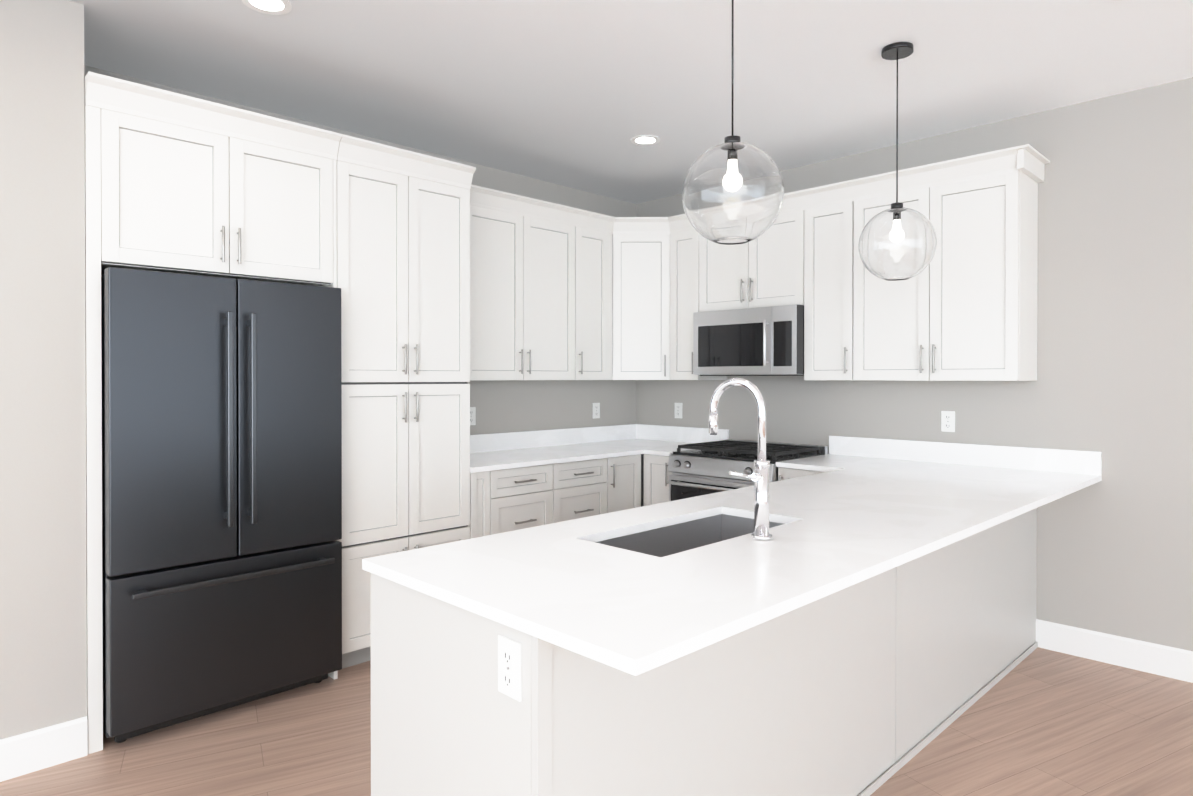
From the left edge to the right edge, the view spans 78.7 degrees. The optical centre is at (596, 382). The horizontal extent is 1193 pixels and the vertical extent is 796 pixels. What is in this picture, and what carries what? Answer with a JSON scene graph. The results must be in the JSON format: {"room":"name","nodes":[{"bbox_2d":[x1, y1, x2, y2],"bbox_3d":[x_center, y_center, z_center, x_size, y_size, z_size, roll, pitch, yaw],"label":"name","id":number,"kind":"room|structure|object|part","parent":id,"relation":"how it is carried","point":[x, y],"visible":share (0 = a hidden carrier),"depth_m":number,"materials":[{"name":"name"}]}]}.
{"room":"kitchen","nodes":[
{"label":"kitchen","id":0,"kind":"room"},
{"bbox_2d":[0,0,51,739],"bbox_3d":[-2.589,-0.003,2.078,1.590,2.770,0.120,0,0,-45],"label":"wall","id":1,"kind":"structure","parent":0,"point":[43,638],"depth_m":2.56,"materials":[{"name":"beige paint"}]},
{"bbox_2d":[0,716,87,781],"bbox_3d":[-2.004,1.309,2.587,0.316,0.140,0.035,0,0,-45],"label":"baseboard","id":2,"kind":"structure","parent":1,"relation":"attached to","point":[35,750],"depth_m":2.59,"materials":[{"name":"white wood"}]},
{"bbox_2d":[48,0,86,725],"bbox_3d":[-3.320,-0.014,4.032,0.132,2.770,3.920,0,0,-45],"label":"wall","id":3,"kind":"structure","parent":0,"point":[67,595],"depth_m":2.65,"materials":[{"name":"beige paint"}]},
{"bbox_2d":[84,65,635,434],"bbox_3d":[-1.060,-0.016,4.498,3.728,2.770,0.150,0,0,-45],"label":"wall","id":4,"kind":"structure","parent":0,"point":[503,406],"depth_m":5.03,"materials":[{"name":"beige paint"}]},
{"bbox_2d":[470,184,473,379],"bbox_3d":[-0.921,-0.574,4.289,0.218,1.128,0.332,0,0,-45],"label":"upper cabinet","id":5,"kind":"object","parent":4,"relation":"attached to","point":[472,186],"depth_m":4.25,"materials":[{"name":"white wood"}]},
{"bbox_2d":[470,407,475,424],"bbox_3d":[-0.802,0.218,4.643,0.072,0.116,0.009,0,0,-45],"label":"electrical outlet","id":6,"kind":"object","parent":4,"relation":"attached to","point":[472,415],"visible":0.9,"depth_m":4.65,"materials":[{"name":"plastic"}]},
{"bbox_2d":[474,185,569,379],"bbox_3d":[-0.567,-0.576,4.641,0.995,1.128,0.332,0,0,-45],"label":"upper cabinet","id":7,"kind":"object","parent":4,"relation":"attached to","point":[560,292],"depth_m":4.50,"materials":[{"name":"white wood"}]},
{"bbox_2d":[570,207,613,379],"bbox_3d":[-0.118,-0.579,5.059,0.469,1.128,0.374,0,0,-45],"label":"upper cabinet","id":8,"kind":"object","parent":4,"relation":"attached to","point":[591,233],"depth_m":4.95,"materials":[{"name":"white wood"}]},
{"bbox_2d":[593,403,599,418],"bbox_3d":[-0.001,0.213,5.440,0.072,0.116,0.009,0,0,-45],"label":"electrical outlet","id":9,"kind":"object","parent":4,"relation":"attached to","point":[596,410],"visible":1,"depth_m":5.44,"materials":[{"name":"plastic"}]},
{"bbox_2d":[0,647,1192,795],"bbox_3d":[-0.828,1.440,0.715,9.250,0.100,12.450,0,0,-45],"label":"floor","id":10,"kind":"structure","parent":0,"point":[1037,721],"depth_m":2.74,"materials":[{"name":"brown wood"}]},
{"bbox_2d":[84,71,341,753],"bbox_3d":[-1.743,0.122,3.228,0.962,2.508,0.682,0,0,-45],"label":"tall cabinet","id":11,"kind":"object","parent":10,"relation":"on","point":[179,183],"visible":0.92,"depth_m":2.91,"materials":[{"name":"white wood"}]},
{"bbox_2d":[101,267,341,742],"bbox_3d":[-1.689,0.476,3.196,0.890,1.800,0.750,0,0,-45],"label":"refrigerator","id":12,"kind":"object","parent":10,"relation":"on","point":[221,491],"visible":0.9,"depth_m":2.90,"materials":[{"name":"black metal"}]},
{"bbox_2d":[336,134,475,668],"bbox_3d":[-1.139,0.118,3.830,0.740,2.508,0.682,0,0,-45],"label":"pantry cabinet","id":13,"kind":"object","parent":10,"relation":"on","point":[403,249],"visible":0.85,"depth_m":3.59,"materials":[{"name":"white wood"}]},
{"bbox_2d":[468,470,495,538],"bbox_3d":[-0.849,0.927,4.162,0.130,0.888,0.627,0,0,-45],"label":"base cabinet","id":14,"kind":"object","parent":10,"relation":"on","point":[482,484],"depth_m":3.96,"materials":[{"name":"white wood"}]},
{"bbox_2d":[496,464,555,533],"bbox_3d":[-0.654,0.925,4.356,0.499,0.888,0.627,0,0,-45],"label":"base cabinet","id":15,"kind":"object","parent":10,"relation":"on","point":[506,500],"depth_m":4.16,"materials":[{"name":"white wood"}]},
{"bbox_2d":[556,457,615,522],"bbox_3d":[-0.293,0.923,4.715,0.519,0.888,0.627,0,0,-45],"label":"base cabinet","id":16,"kind":"object","parent":10,"relation":"on","point":[585,488],"depth_m":4.50,"materials":[{"name":"white wood"}]},
{"bbox_2d":[470,424,685,472],"bbox_3d":[-0.172,0.407,4.818,2.018,0.142,0.649,0,0,-45],"label":"countertop","id":17,"kind":"structure","parent":16,"relation":"on","point":[508,450],"depth_m":4.85,"materials":[{"name":"stone"}]},
{"bbox_2d":[616,454,642,510],"bbox_3d":[-0.038,0.922,4.969,0.321,0.888,0.627,0,0,-45],"label":"base cabinet","id":18,"kind":"object","parent":10,"relation":"on","point":[629,469],"depth_m":4.79,"materials":[{"name":"white wood"}]},
{"bbox_2d":[643,454,671,505],"bbox_3d":[0.618,0.922,5.013,0.627,0.888,0.270,0,0,-45],"label":"base cabinet","id":19,"kind":"object","parent":10,"relation":"on","point":[656,473],"depth_m":4.81,"materials":[{"name":"white wood"}]},
{"bbox_2d":[642,427,728,455],"bbox_3d":[0.617,0.406,4.981,0.670,0.142,0.234,0,0,-45],"label":"countertop","id":20,"kind":"structure","parent":19,"relation":"on","point":[655,441],"depth_m":5.32,"materials":[{"name":"stone"}]},
{"bbox_2d":[370,508,1037,795],"bbox_3d":[0.835,0.934,2.853,3.368,0.888,0.759,0,0,-45],"label":"base cabinet","id":21,"kind":"object","parent":10,"relation":"on","point":[869,686],"visible":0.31,"depth_m":1.90,"materials":[{"name":"white wood"}]},
{"bbox_2d":[498,635,521,701],"bbox_3d":[-0.179,0.586,1.490,0.009,0.116,0.072,0,0,-45],"label":"outlet","id":22,"kind":"object","parent":21,"relation":"attached to","point":[509,667],"visible":1,"depth_m":1.48,"materials":[{"name":"plastic"}]},
{"bbox_2d":[362,439,1101,675],"bbox_3d":[0.932,0.419,2.751,3.370,0.142,1.020,0,0,-45],"label":"countertop","id":23,"kind":"structure","parent":21,"relation":"on","point":[858,509],"depth_m":1.99,"materials":[{"name":"stone"}]},
{"bbox_2d":[595,514,782,556],"bbox_3d":[0.319,0.598,2.321,0.786,0.210,0.371,0,0,-45],"label":"sink basin","id":24,"kind":"object","parent":23,"relation":"in","point":[674,539],"depth_m":2.56,"materials":[{"name":"silver metal"}]},
{"bbox_2d":[709,378,771,539],"bbox_3d":[0.399,0.226,2.184,0.168,0.478,0.222,0,0,-45],"label":"faucet","id":25,"kind":"object","parent":23,"relation":"on","point":[759,476],"visible":1,"depth_m":2.15,"materials":[{"name":"silver metal"}]},
{"bbox_2d":[829,436,885,443],"bbox_3d":[1.385,0.410,4.209,0.670,0.142,0.409,0,0,-45],"label":"backsplash","id":26,"kind":"structure","parent":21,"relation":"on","point":[832,439],"depth_m":4.50,"materials":[{"name":"stone"}]},
{"bbox_2d":[668,439,827,500],"bbox_3d":[0.941,0.885,4.600,0.716,0.965,0.759,0,0,-45],"label":"range","id":27,"kind":"object","parent":10,"relation":"on","point":[700,469],"visible":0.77,"depth_m":4.48,"materials":[{"name":"silver metal"}]},
{"bbox_2d":[778,467,822,480],"bbox_3d":[1.407,0.926,4.220,0.627,0.888,0.428,0,0,-45],"label":"base cabinet","id":28,"kind":"object","parent":10,"relation":"on","point":[783,473],"depth_m":4.08,"materials":[{"name":"white wood"}]},
{"bbox_2d":[69,0,1192,203],"bbox_3d":[-0.828,-1.430,0.698,9.250,0.100,12.450,0,0,-45],"label":"ceiling","id":29,"kind":"structure","parent":0,"point":[577,94],"depth_m":3.22,"materials":[{"name":"paint"}]},
{"bbox_2d":[242,0,291,14],"bbox_3d":[-1.206,-1.388,2.658,0.170,0.006,0.170,0,0,-45],"label":"recessed light","id":30,"kind":"object","parent":29,"relation":"in","point":[273,6],"visible":1,"depth_m":2.68,"materials":[{"name":"white plastic"}]},
{"bbox_2d":[631,135,659,144],"bbox_3d":[0.282,-1.397,4.196,0.170,0.006,0.170,0,0,-45],"label":"recessed light","id":31,"kind":"object","parent":29,"relation":"in","point":[644,139],"visible":1,"depth_m":4.18,"materials":[{"name":"white plastic"}]},
{"bbox_2d":[682,0,783,244],"bbox_3d":[0.413,-0.907,2.205,0.304,0.962,0.304,0,0,-45],"label":"pendant light","id":32,"kind":"object","parent":29,"relation":"hanging from","point":[733,191],"visible":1,"depth_m":2.10,"materials":[{"name":"clear glass"}]},
{"bbox_3d":[0.413,-0.573,2.207,0.304,0.294,0.304,0,0,-45],"label":"globe","id":33,"kind":"part","parent":32,"relation":"part of","materials":[{"name":"clear glass"}]},
{"bbox_2d":[858,42,936,280],"bbox_3d":[1.256,-0.912,3.037,0.304,0.962,0.304,0,0,-45],"label":"pendant light","id":34,"kind":"object","parent":29,"relation":"hanging from","point":[897,240],"visible":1,"depth_m":2.94,"materials":[{"name":"clear glass"}]},
{"bbox_3d":[1.256,-0.578,3.039,0.304,0.294,0.304,0,0,-45],"label":"globe","id":35,"kind":"part","parent":34,"relation":"part of","materials":[{"name":"clear glass"}]},
{"bbox_2d":[636,77,1192,650],"bbox_3d":[3.490,-0.006,2.677,0.150,2.770,9.150,0,0,-45],"label":"wall","id":36,"kind":"structure","parent":0,"point":[1114,383],"depth_m":3.60,"materials":[{"name":"beige paint"}]},
{"bbox_2d":[614,216,673,379],"bbox_3d":[0.319,-0.580,5.286,0.653,1.128,0.670,0,0,-45],"label":"upper cabinet","id":37,"kind":"object","parent":36,"relation":"attached to","point":[643,246],"depth_m":5.09,"materials":[{"name":"white wood"}]},
{"bbox_2d":[675,403,681,417],"bbox_3d":[0.614,0.213,5.453,0.009,0.116,0.072,0,0,-45],"label":"electrical outlet","id":38,"kind":"object","parent":36,"relation":"attached to","point":[678,410],"visible":1,"depth_m":5.45,"materials":[{"name":"plastic"}]},
{"bbox_2d":[674,214,726,379],"bbox_3d":[0.707,-0.579,5.094,0.374,1.128,0.364,0,0,-45],"label":"upper cabinet","id":39,"kind":"object","parent":36,"relation":"attached to","point":[689,246],"depth_m":4.99,"materials":[{"name":"white wood"}]},
{"bbox_2d":[706,189,805,311],"bbox_3d":[1.084,-0.804,4.744,0.332,0.673,0.778,0,0,-45],"label":"upper cabinet","id":40,"kind":"object","parent":36,"relation":"attached to","point":[767,270],"depth_m":4.55,"materials":[{"name":"white wood"}]},
{"bbox_2d":[693,304,803,375],"bbox_3d":[1.045,-0.253,4.697,0.457,0.423,0.762,0,0,-45],"label":"microwave","id":41,"kind":"object","parent":40,"relation":"attached to","point":[763,341],"visible":0.92,"depth_m":4.52,"materials":[{"name":"silver metal"}]},
{"bbox_2d":[804,145,1041,380],"bbox_3d":[1.744,-0.573,4.082,0.332,1.128,1.210,0,0,-45],"label":"upper cabinet","id":42,"kind":"object","parent":36,"relation":"attached to","point":[971,314],"depth_m":3.80,"materials":[{"name":"white wood"}]},
{"bbox_2d":[941,411,954,431],"bbox_3d":[1.976,0.221,4.085,0.009,0.116,0.072,0,0,-45],"label":"electrical outlet","id":43,"kind":"object","parent":36,"relation":"attached to","point":[947,421],"visible":1,"depth_m":4.08,"materials":[{"name":"plastic"}]},
{"bbox_2d":[1036,619,1192,682],"bbox_3d":[4.472,1.315,1.582,0.015,0.140,6.200,0,0,-45],"label":"baseboard","id":44,"kind":"structure","parent":36,"relation":"attached to","point":[1171,662],"depth_m":3.53,"materials":[{"name":"white wood"}]}
]}

